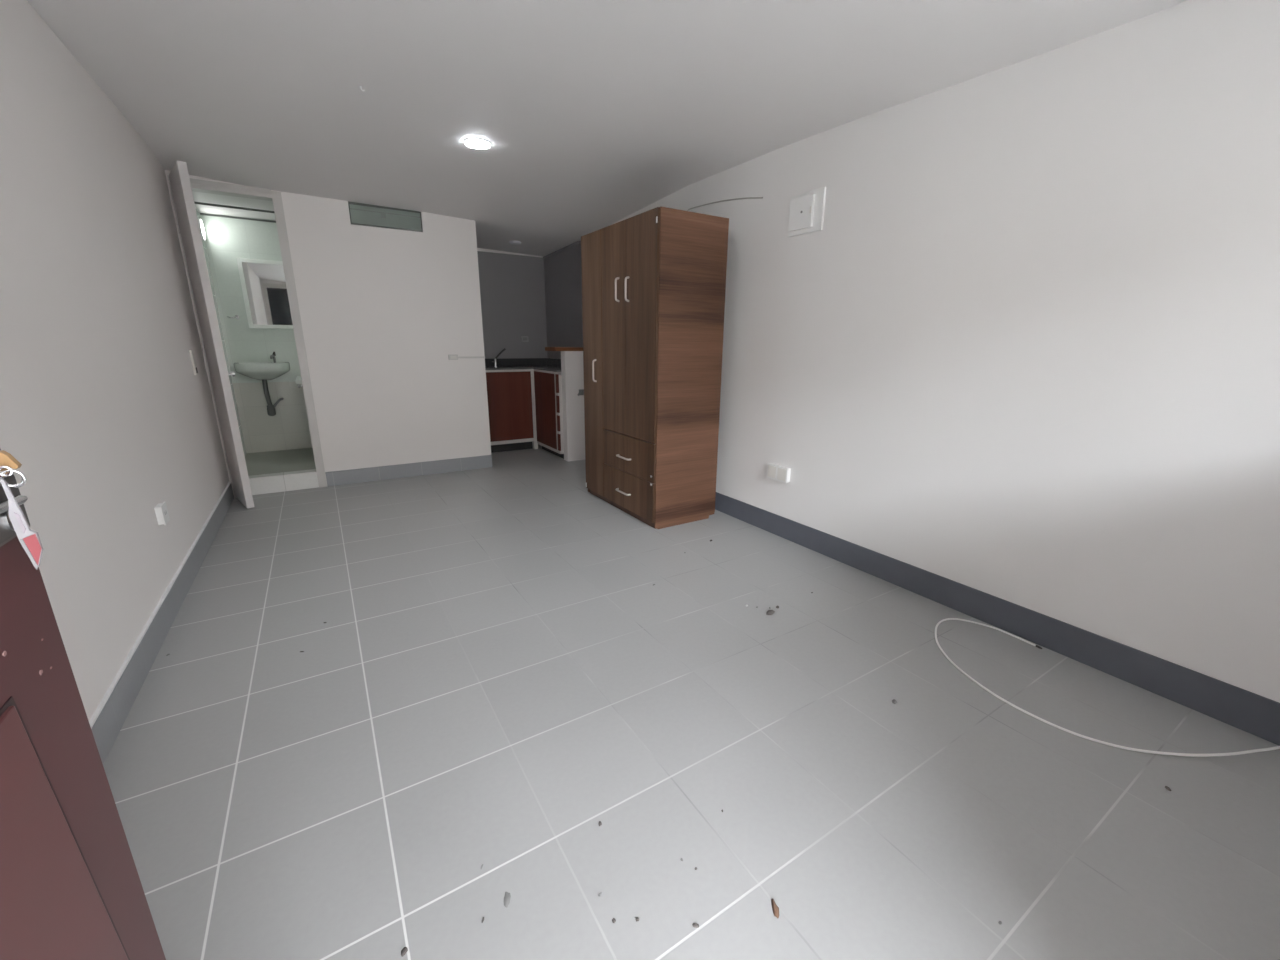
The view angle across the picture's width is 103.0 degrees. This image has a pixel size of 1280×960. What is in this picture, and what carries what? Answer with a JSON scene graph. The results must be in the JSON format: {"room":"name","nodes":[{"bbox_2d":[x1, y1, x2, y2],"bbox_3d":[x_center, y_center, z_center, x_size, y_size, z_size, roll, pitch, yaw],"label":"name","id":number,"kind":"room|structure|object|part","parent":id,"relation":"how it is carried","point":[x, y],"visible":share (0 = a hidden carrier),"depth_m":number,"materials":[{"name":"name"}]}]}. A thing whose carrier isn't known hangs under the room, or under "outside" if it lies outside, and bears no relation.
{"room":"studio apartment","nodes":[
{"label":"studio apartment","id":0,"kind":"room"},
{"bbox_2d":[0,0,245,720],"bbox_3d":[-2.329,-0.649,2.111,0.150,2.720,7.350,-9,18,-31],"label":"wall","id":1,"kind":"structure","parent":0,"point":[107,418],"depth_m":2.02,"materials":[{"name":"paint"}]},
{"bbox_2d":[89,481,233,764],"bbox_3d":[-1.930,0.738,1.943,0.012,0.135,5.791,-9,18,-31],"label":"baseboard","id":2,"kind":"structure","parent":1,"relation":"attached to","point":[105,730],"depth_m":2.11,"materials":[{"name":"grey tile"}]},
{"bbox_2d":[154,502,169,524],"bbox_3d":[-2.337,0.165,2.488,0.028,0.096,0.090,-9,18,-31],"label":"wall socket","id":3,"kind":"object","parent":1,"relation":"attached to","point":[161,511],"visible":1,"depth_m":2.46,"materials":[{"name":"white plastic"}]},
{"bbox_2d":[189,350,198,374],"bbox_3d":[-3.213,-0.847,3.667,0.014,0.170,0.090,-9,18,-31],"label":"light switch","id":4,"kind":"object","parent":1,"relation":"attached to","point":[192,355],"visible":1,"depth_m":3.64,"materials":[{"name":"white plastic"}]},
{"bbox_2d":[198,218,204,240],"bbox_3d":[-4.044,-2.311,4.695,0.018,0.190,0.190,-9,18,-31],"label":"wall lamp","id":5,"kind":"object","parent":1,"relation":"attached to","point":[202,232],"visible":0.98,"depth_m":4.66,"materials":[{"name":"white plastic"}]},
{"bbox_2d":[200,220,204,238],"bbox_3d":[-4.037,-2.312,4.699,0.002,0.168,0.168,-9,18,-31],"label":"diffuser","id":6,"kind":"object","parent":5,"relation":"attached to","point":[202,232],"depth_m":4.67,"materials":[{"name":"white plastic"}]},
{"bbox_2d":[169,161,254,507],"bbox_3d":[-3.234,-1.003,3.891,0.462,2.440,0.101,14,20,40],"label":"door","id":7,"kind":"structure","parent":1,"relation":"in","point":[188,226],"depth_m":3.76,"materials":[{"name":"white wood"}]},
{"bbox_2d":[194,201,274,212],"bbox_3d":[-2.764,-2.360,4.592,2.097,0.048,0.048,-9,18,-31],"label":"shower curtain rod","id":8,"kind":"object","parent":1,"relation":"attached to","point":[200,203],"visible":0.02,"depth_m":4.22,"materials":[{"name":"grey plastic"}]},
{"bbox_2d":[199,213,312,452],"bbox_3d":[-3.278,-1.499,5.665,2.120,2.500,0.146,-9,18,-31],"label":"wall","id":9,"kind":"structure","parent":0,"point":[226,239],"depth_m":5.20,"materials":[{"name":"tile"}]},
{"bbox_2d":[200,213,275,222],"bbox_3d":[-3.230,-2.627,5.298,2.096,0.014,0.012,-9,18,-31],"label":"trim","id":10,"kind":"structure","parent":9,"relation":"attached to","point":[200,213],"depth_m":4.90,"materials":[{"name":"grey plastic"}]},
{"bbox_2d":[234,352,289,415],"bbox_3d":[-3.806,-0.972,5.167,0.460,0.642,0.352,-9,18,-31],"label":"washbasin","id":11,"kind":"object","parent":9,"relation":"attached to","point":[264,371],"visible":1,"depth_m":5.09,"materials":[{"name":"ceramic"}]},
{"bbox_2d":[234,362,289,379],"bbox_3d":[-3.804,-1.092,5.133,0.460,0.173,0.348,-9,18,-31],"label":"basin","id":12,"kind":"object","parent":11,"relation":"in","point":[255,370],"depth_m":5.03,"materials":[{"name":"ceramic"}]},
{"bbox_2d":[270,352,275,362],"bbox_3d":[-3.755,-1.256,5.208,0.050,0.113,0.131,-9,18,-31],"label":"faucet","id":13,"kind":"object","parent":11,"relation":"on","point":[273,355],"depth_m":5.24,"materials":[{"name":"grey metal"}]},
{"bbox_2d":[236,258,292,328],"bbox_3d":[-3.712,-1.884,5.181,0.532,0.656,0.025,-9,18,-31],"label":"bathroom mirror","id":14,"kind":"object","parent":9,"relation":"attached to","point":[263,282],"visible":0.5,"depth_m":5.13,"materials":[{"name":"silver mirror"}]},
{"bbox_2d":[245,448,315,475],"bbox_3d":[-2.943,-0.217,5.437,2.120,0.149,1.169,-9,18,-31],"label":"floor","id":15,"kind":"structure","parent":0,"point":[269,462],"depth_m":5.00,"materials":[{"name":"grey tile"}]},
{"bbox_2d":[295,376,301,383],"bbox_3d":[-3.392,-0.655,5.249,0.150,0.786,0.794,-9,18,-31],"label":"toilet paper holder","id":16,"kind":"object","parent":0,"point":[298,380],"depth_m":4.81,"materials":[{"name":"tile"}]},
{"bbox_2d":[165,170,490,481],"bbox_3d":[-2.554,-1.215,4.634,2.220,2.500,0.110,-9,18,-31],"label":"wall","id":17,"kind":"structure","parent":0,"point":[383,311],"depth_m":4.71,"materials":[{"name":"paint"}]},
{"bbox_2d":[167,175,326,497],"bbox_3d":[-3.191,-1.091,4.242,0.680,2.452,0.134,-9,18,-31],"label":"door frame","id":18,"kind":"structure","parent":17,"relation":"attached to","point":[276,196],"depth_m":4.18,"materials":[{"name":"white wood"}]},
{"bbox_2d":[348,201,422,231],"bbox_3d":[-2.238,-2.321,4.495,0.578,0.187,0.026,-9,18,-31],"label":"vent window","id":19,"kind":"structure","parent":17,"relation":"in","point":[361,214],"depth_m":4.48,"materials":[{"name":"green glass"}]},
{"bbox_3d":[-2.240,-2.372,4.485,0.562,0.032,0.006,-9,18,-31],"label":"pane","id":20,"kind":"part","parent":19,"relation":"part of","materials":[{"name":"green glass"}]},
{"bbox_3d":[-2.239,-2.352,4.489,0.562,0.008,0.021,-9,18,-31],"label":"rail","id":21,"kind":"part","parent":19,"relation":"part of","materials":[{"name":"white metal"}]},
{"bbox_3d":[-2.238,-2.296,4.502,0.562,0.106,0.006,-9,18,-31],"label":"pane","id":22,"kind":"part","parent":19,"relation":"part of","materials":[{"name":"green glass"}]},
{"bbox_2d":[325,455,491,486],"bbox_3d":[-2.236,-0.105,5.069,1.526,0.135,0.012,-9,18,-31],"label":"baseboard","id":23,"kind":"structure","parent":17,"relation":"attached to","point":[343,477],"depth_m":5.02,"materials":[{"name":"grey tile"}]},
{"bbox_2d":[448,354,484,359],"bbox_3d":[-1.727,-1.228,5.084,0.357,0.052,0.020,-9,18,-31],"label":"cable raceway","id":24,"kind":"object","parent":17,"relation":"attached to","point":[450,356],"visible":1,"depth_m":5.03,"materials":[{"name":"white plastic"}]},
{"bbox_2d":[477,251,547,441],"bbox_3d":[-1.716,-1.694,6.441,1.379,2.500,0.120,-9,18,-31],"label":"wall","id":25,"kind":"structure","parent":0,"point":[512,287],"depth_m":6.33,"materials":[{"name":"paint"}]},
{"bbox_2d":[477,248,541,256],"bbox_3d":[-1.696,-2.743,6.082,1.159,0.052,0.018,-9,18,-31],"label":"trim","id":26,"kind":"structure","parent":25,"relation":"attached to","point":[478,249],"depth_m":6.10,"materials":[{"name":"paint"}]},
{"bbox_2d":[521,336,528,341],"bbox_3d":[-1.468,-1.799,6.493,0.090,0.070,0.014,-9,18,-31],"label":"wall socket","id":27,"kind":"object","parent":25,"relation":"attached to","point":[523,338],"visible":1,"depth_m":6.48,"materials":[{"name":"grey plastic"}]},
{"bbox_2d":[561,351,584,460],"bbox_3d":[-0.700,-0.828,5.730,0.329,1.212,0.103,-9,18,-31],"label":"wall","id":28,"kind":"structure","parent":0,"point":[572,371],"depth_m":5.65,"materials":[{"name":"paint"}]},
{"bbox_2d":[545,347,582,350],"bbox_3d":[-0.787,-1.443,5.604,0.443,0.040,0.285,-9,18,-31],"label":"bar","id":29,"kind":"object","parent":28,"relation":"on","point":[546,348],"visible":0.76,"depth_m":5.46,"materials":[{"name":"brown wood"}]},
{"bbox_2d":[578,389,583,395],"bbox_3d":[-0.663,-0.966,5.629,0.038,0.067,0.108,7,16,24],"label":"bracket","id":30,"kind":"object","parent":28,"relation":"attached to","point":[581,391],"visible":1,"depth_m":5.65,"materials":[{"name":"grey metal"}]},
{"bbox_2d":[27,0,1186,256],"bbox_3d":[-0.835,-2.018,2.694,3.639,0.415,7.400,-9,18,-31],"label":"ceiling","id":31,"kind":"structure","parent":0,"point":[591,113],"depth_m":2.35,"materials":[{"name":"paint"}]},
{"bbox_2d":[464,138,490,148],"bbox_3d":[-0.980,-2.031,3.067,0.153,0.025,0.153,-9,18,-31],"label":"recessed light","id":32,"kind":"object","parent":31,"relation":"in","point":[478,143],"visible":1,"depth_m":3.04,"materials":[{"name":"white plastic"}]},
{"bbox_2d":[509,241,520,244],"bbox_3d":[-1.382,-2.625,5.632,0.130,0.025,0.130,-9,18,-31],"label":"recessed light","id":33,"kind":"object","parent":31,"relation":"in","point":[510,242],"visible":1,"depth_m":5.60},
{"bbox_2d":[103,442,1279,959],"bbox_3d":[-0.817,0.512,3.308,3.639,0.120,7.190,-9,18,-31],"label":"floor","id":34,"kind":"structure","parent":0,"point":[498,672],"depth_m":1.63,"materials":[{"name":"grey tile"}]},
{"bbox_2d":[0,449,165,959],"bbox_3d":[-0.210,0.278,0.035,0.051,2.018,0.845,-9,18,-31],"label":"door","id":35,"kind":"structure","parent":34,"relation":"on","point":[71,888],"depth_m":0.33,"materials":[{"name":"red paint"}]},
{"bbox_2d":[0,450,42,568],"bbox_3d":[-0.383,0.019,0.314,0.016,0.075,0.012,-9,18,-31],"label":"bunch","id":36,"kind":"object","parent":35,"relation":"hanging from","point":[29,539],"visible":1,"depth_m":0.31,"materials":[{"name":"beige metal"}]},
{"bbox_3d":[-0.223,0.523,0.150,0.003,0.668,0.716,-9,18,-31],"label":"panel","id":37,"kind":"part","parent":35,"relation":"part of","materials":[{"name":"red paint"}]},
{"bbox_2d":[249,469,318,494],"bbox_3d":[-3.214,0.020,4.543,0.571,0.150,0.114,-9,18,-31],"label":"step","id":38,"kind":"structure","parent":34,"relation":"on","point":[303,479],"depth_m":4.51,"materials":[{"name":"white tile"}]},
{"bbox_2d":[401,947,407,956],"bbox_3d":[-0.519,1.038,1.121,0.015,0.003,0.017,-9,18,-31],"label":"dirt speck","id":39,"kind":"object","parent":34,"relation":"on","point":[405,949],"visible":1,"depth_m":1.12},
{"bbox_2d":[504,892,510,907],"bbox_3d":[-0.321,1.012,1.228,0.016,0.002,0.037,-1,15,-4],"label":"flake","id":40,"kind":"object","parent":34,"relation":"on","point":[507,896],"visible":1,"depth_m":1.23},
{"bbox_2d":[486,369,533,452],"bbox_3d":[-1.755,-0.866,6.278,0.722,0.985,0.471,-9,18,-31],"label":"base cabinet","id":41,"kind":"object","parent":34,"relation":"on","point":[509,393],"visible":0.56,"depth_m":6.12,"materials":[{"name":"brown wood"}]},
{"bbox_3d":[-1.633,-1.280,5.969,0.722,0.023,0.018,-9,18,-31],"label":"rail","id":42,"kind":"part","parent":41,"relation":"part of","materials":[{"name":"white wood"}]},
{"bbox_3d":[-1.640,-0.462,6.189,0.722,0.037,0.018,-9,18,-31],"label":"rail","id":43,"kind":"part","parent":41,"relation":"part of","materials":[{"name":"white wood"}]},
{"bbox_2d":[531,369,537,448],"bbox_3d":[-1.318,-0.874,6.302,0.046,0.995,0.056,-9,18,-31],"label":"post","id":44,"kind":"object","parent":34,"relation":"on","point":[535,445],"visible":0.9,"depth_m":6.28,"materials":[{"name":"white wood"}]},
{"bbox_2d":[534,369,563,458],"bbox_3d":[-1.068,-0.861,6.281,0.375,0.985,1.195,-9,18,-31],"label":"base cabinet","id":45,"kind":"object","parent":34,"relation":"on","point":[547,384],"visible":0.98,"depth_m":5.91,"materials":[{"name":"brown wood"}]},
{"bbox_2d":[485,358,560,371],"bbox_3d":[-1.385,-1.344,5.944,1.137,0.112,1.198,-9,18,-31],"label":"countertop","id":46,"kind":"structure","parent":45,"relation":"on","point":[546,364],"depth_m":6.41,"materials":[{"name":"grey stone"}]},
{"bbox_2d":[492,348,505,367],"bbox_3d":[-1.653,-1.433,5.967,0.170,0.225,0.054,-3,15,-13],"label":"kitchen faucet","id":47,"kind":"object","parent":46,"relation":"on","point":[504,349],"visible":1,"depth_m":5.95,"materials":[{"name":"silver metal"}]},
{"bbox_3d":[-1.115,-0.835,6.017,0.018,0.858,0.633,-9,18,-31],"label":"door","id":48,"kind":"part","parent":45,"relation":"part of","materials":[{"name":"brown wood"}]},
{"bbox_3d":[-1.088,-1.250,5.870,0.018,0.020,0.718,-9,18,-31],"label":"rail","id":49,"kind":"part","parent":45,"relation":"part of","materials":[{"name":"white wood"}]},
{"bbox_3d":[-1.095,-0.394,6.100,0.018,0.033,0.718,-9,18,-31],"label":"rail","id":50,"kind":"part","parent":45,"relation":"part of","materials":[{"name":"white wood"}]},
{"bbox_3d":[-0.915,-1.067,5.626,0.018,0.204,0.050,-9,18,-31],"label":"drawer","id":51,"kind":"part","parent":45,"relation":"part of","materials":[{"name":"brown wood"}]},
{"bbox_3d":[-0.917,-0.847,5.685,0.018,0.190,0.050,-9,18,-31],"label":"drawer","id":52,"kind":"part","parent":45,"relation":"part of","materials":[{"name":"brown wood"}]},
{"bbox_3d":[-0.918,-0.640,5.741,0.018,0.180,0.050,-9,18,-31],"label":"drawer","id":53,"kind":"part","parent":45,"relation":"part of","materials":[{"name":"brown wood"}]},
{"bbox_3d":[-0.920,-0.430,5.797,0.018,0.194,0.050,-9,18,-31],"label":"drawer","id":54,"kind":"part","parent":45,"relation":"part of","materials":[{"name":"brown wood"}]},
{"bbox_2d":[581,206,728,528],"bbox_3d":[0.042,-0.815,3.974,0.605,2.112,1.096,-9,18,-31],"label":"wardrobe","id":55,"kind":"object","parent":34,"relation":"on","point":[654,280],"visible":1,"depth_m":3.60,"materials":[{"name":"brown wood"}]},
{"bbox_3d":[-0.379,-0.889,4.144,0.017,2.056,0.335,-9,18,-31],"label":"door","id":56,"kind":"part","parent":55,"relation":"part of","materials":[{"name":"brown wood"}]},
{"bbox_3d":[-0.365,-0.875,4.077,0.036,0.182,0.013,-9,18,-31],"label":"handle","id":57,"kind":"part","parent":55,"relation":"part of","materials":[{"name":"metal"}]},
{"bbox_3d":[-0.191,-1.091,3.780,0.017,1.474,0.356,-9,18,-31],"label":"door","id":58,"kind":"part","parent":55,"relation":"part of","materials":[{"name":"brown wood"}]},
{"bbox_3d":[-0.163,-1.355,3.620,0.036,0.169,0.013,-9,18,-31],"label":"handle","id":59,"kind":"part","parent":55,"relation":"part of","materials":[{"name":"metal"}]},
{"bbox_3d":[-0.135,0.093,3.943,0.036,0.014,0.200,-9,18,-31],"label":"handle","id":60,"kind":"part","parent":55,"relation":"part of","materials":[{"name":"metal"}]},
{"bbox_3d":[-0.090,-1.316,3.508,0.036,0.169,0.013,-9,18,-31],"label":"handle","id":61,"kind":"part","parent":55,"relation":"part of","materials":[{"name":"metal"}]},
{"bbox_3d":[-0.098,0.084,3.926,0.017,0.289,0.743,-9,18,-31],"label":"drawer","id":62,"kind":"part","parent":55,"relation":"part of","materials":[{"name":"brown wood"}]},
{"bbox_3d":[-0.095,-0.194,3.849,0.017,0.278,0.749,-9,18,-31],"label":"drawer","id":63,"kind":"part","parent":55,"relation":"part of","materials":[{"name":"brown wood"}]},
{"bbox_3d":[0.007,-1.007,3.473,0.017,1.474,0.391,-9,18,-31],"label":"door","id":64,"kind":"part","parent":55,"relation":"part of","materials":[{"name":"brown wood"}]},
{"bbox_3d":[0.349,-0.698,3.546,0.553,2.112,0.018,-9,18,-31],"label":"panel","id":65,"kind":"part","parent":55,"relation":"part of","materials":[{"name":"brown wood"}]},
{"bbox_2d":[766,610,774,614],"bbox_3d":[0.653,0.659,2.544,0.056,0.016,0.030,-9,18,-31],"label":"clump","id":66,"kind":"object","parent":34,"relation":"on","point":[769,612],"visible":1,"depth_m":2.53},
{"bbox_2d":[771,899,778,917],"bbox_3d":[0.324,1.019,1.212,0.016,0.008,0.045,1,15,2],"label":"dry leaf","id":67,"kind":"object","parent":34,"relation":"on","point":[775,907],"visible":1,"depth_m":1.21,"materials":[{"name":"brown plant"}]},
{"bbox_2d":[935,618,1279,756],"bbox_3d":[1.747,0.832,1.846,0.553,0.065,1.402,-9,18,-31],"label":"cable","id":68,"kind":"object","parent":34,"relation":"on","point":[939,622],"visible":1,"depth_m":1.77,"materials":[{"name":"white plastic"}]},
{"bbox_2d":[544,0,1279,702],"bbox_3d":[0.680,-1.087,3.836,0.140,2.720,7.190,-9,18,-31],"label":"wall","id":69,"kind":"structure","parent":0,"point":[1024,351],"depth_m":2.13,"materials":[{"name":"paint"}]},
{"bbox_2d":[543,241,578,258],"bbox_3d":[-0.941,-2.702,5.957,0.016,0.081,1.039,-9,18,-31],"label":"trim","id":70,"kind":"structure","parent":69,"relation":"attached to","point":[577,242],"depth_m":5.90,"materials":[{"name":"paint"}]},
{"bbox_2d":[687,197,762,210],"bbox_3d":[0.577,-1.964,3.627,0.020,0.093,0.832,-8,17,-30],"label":"loose wire","id":71,"kind":"object","parent":69,"relation":"attached to","point":[745,197],"visible":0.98,"depth_m":3.55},
{"bbox_2d":[766,463,790,482],"bbox_3d":[0.948,-0.050,3.481,0.040,0.104,0.184,-9,18,-31],"label":"wall socket","id":72,"kind":"object","parent":69,"relation":"attached to","point":[775,472],"visible":1,"depth_m":3.46,"materials":[{"name":"white plastic"}]},
{"bbox_2d":[788,187,825,236],"bbox_3d":[0.985,-1.593,3.036,0.038,0.227,0.255,-9,18,-31],"label":"box","id":73,"kind":"object","parent":69,"relation":"attached to","point":[806,210],"visible":1,"depth_m":3.01,"materials":[{"name":"white plastic"}]},
{"bbox_3d":[0.967,-1.600,3.052,0.018,0.178,0.178,-9,18,-31],"label":"door","id":74,"kind":"part","parent":73,"relation":"part of","materials":[{"name":"white plastic"}]},
{"bbox_2d":[715,492,1279,745],"bbox_3d":[0.952,0.312,3.595,0.010,0.146,5.641,-9,18,-31],"label":"baseboard","id":75,"kind":"structure","parent":69,"relation":"attached to","point":[1257,715],"depth_m":2.24,"materials":[{"name":"stone"}]}
]}

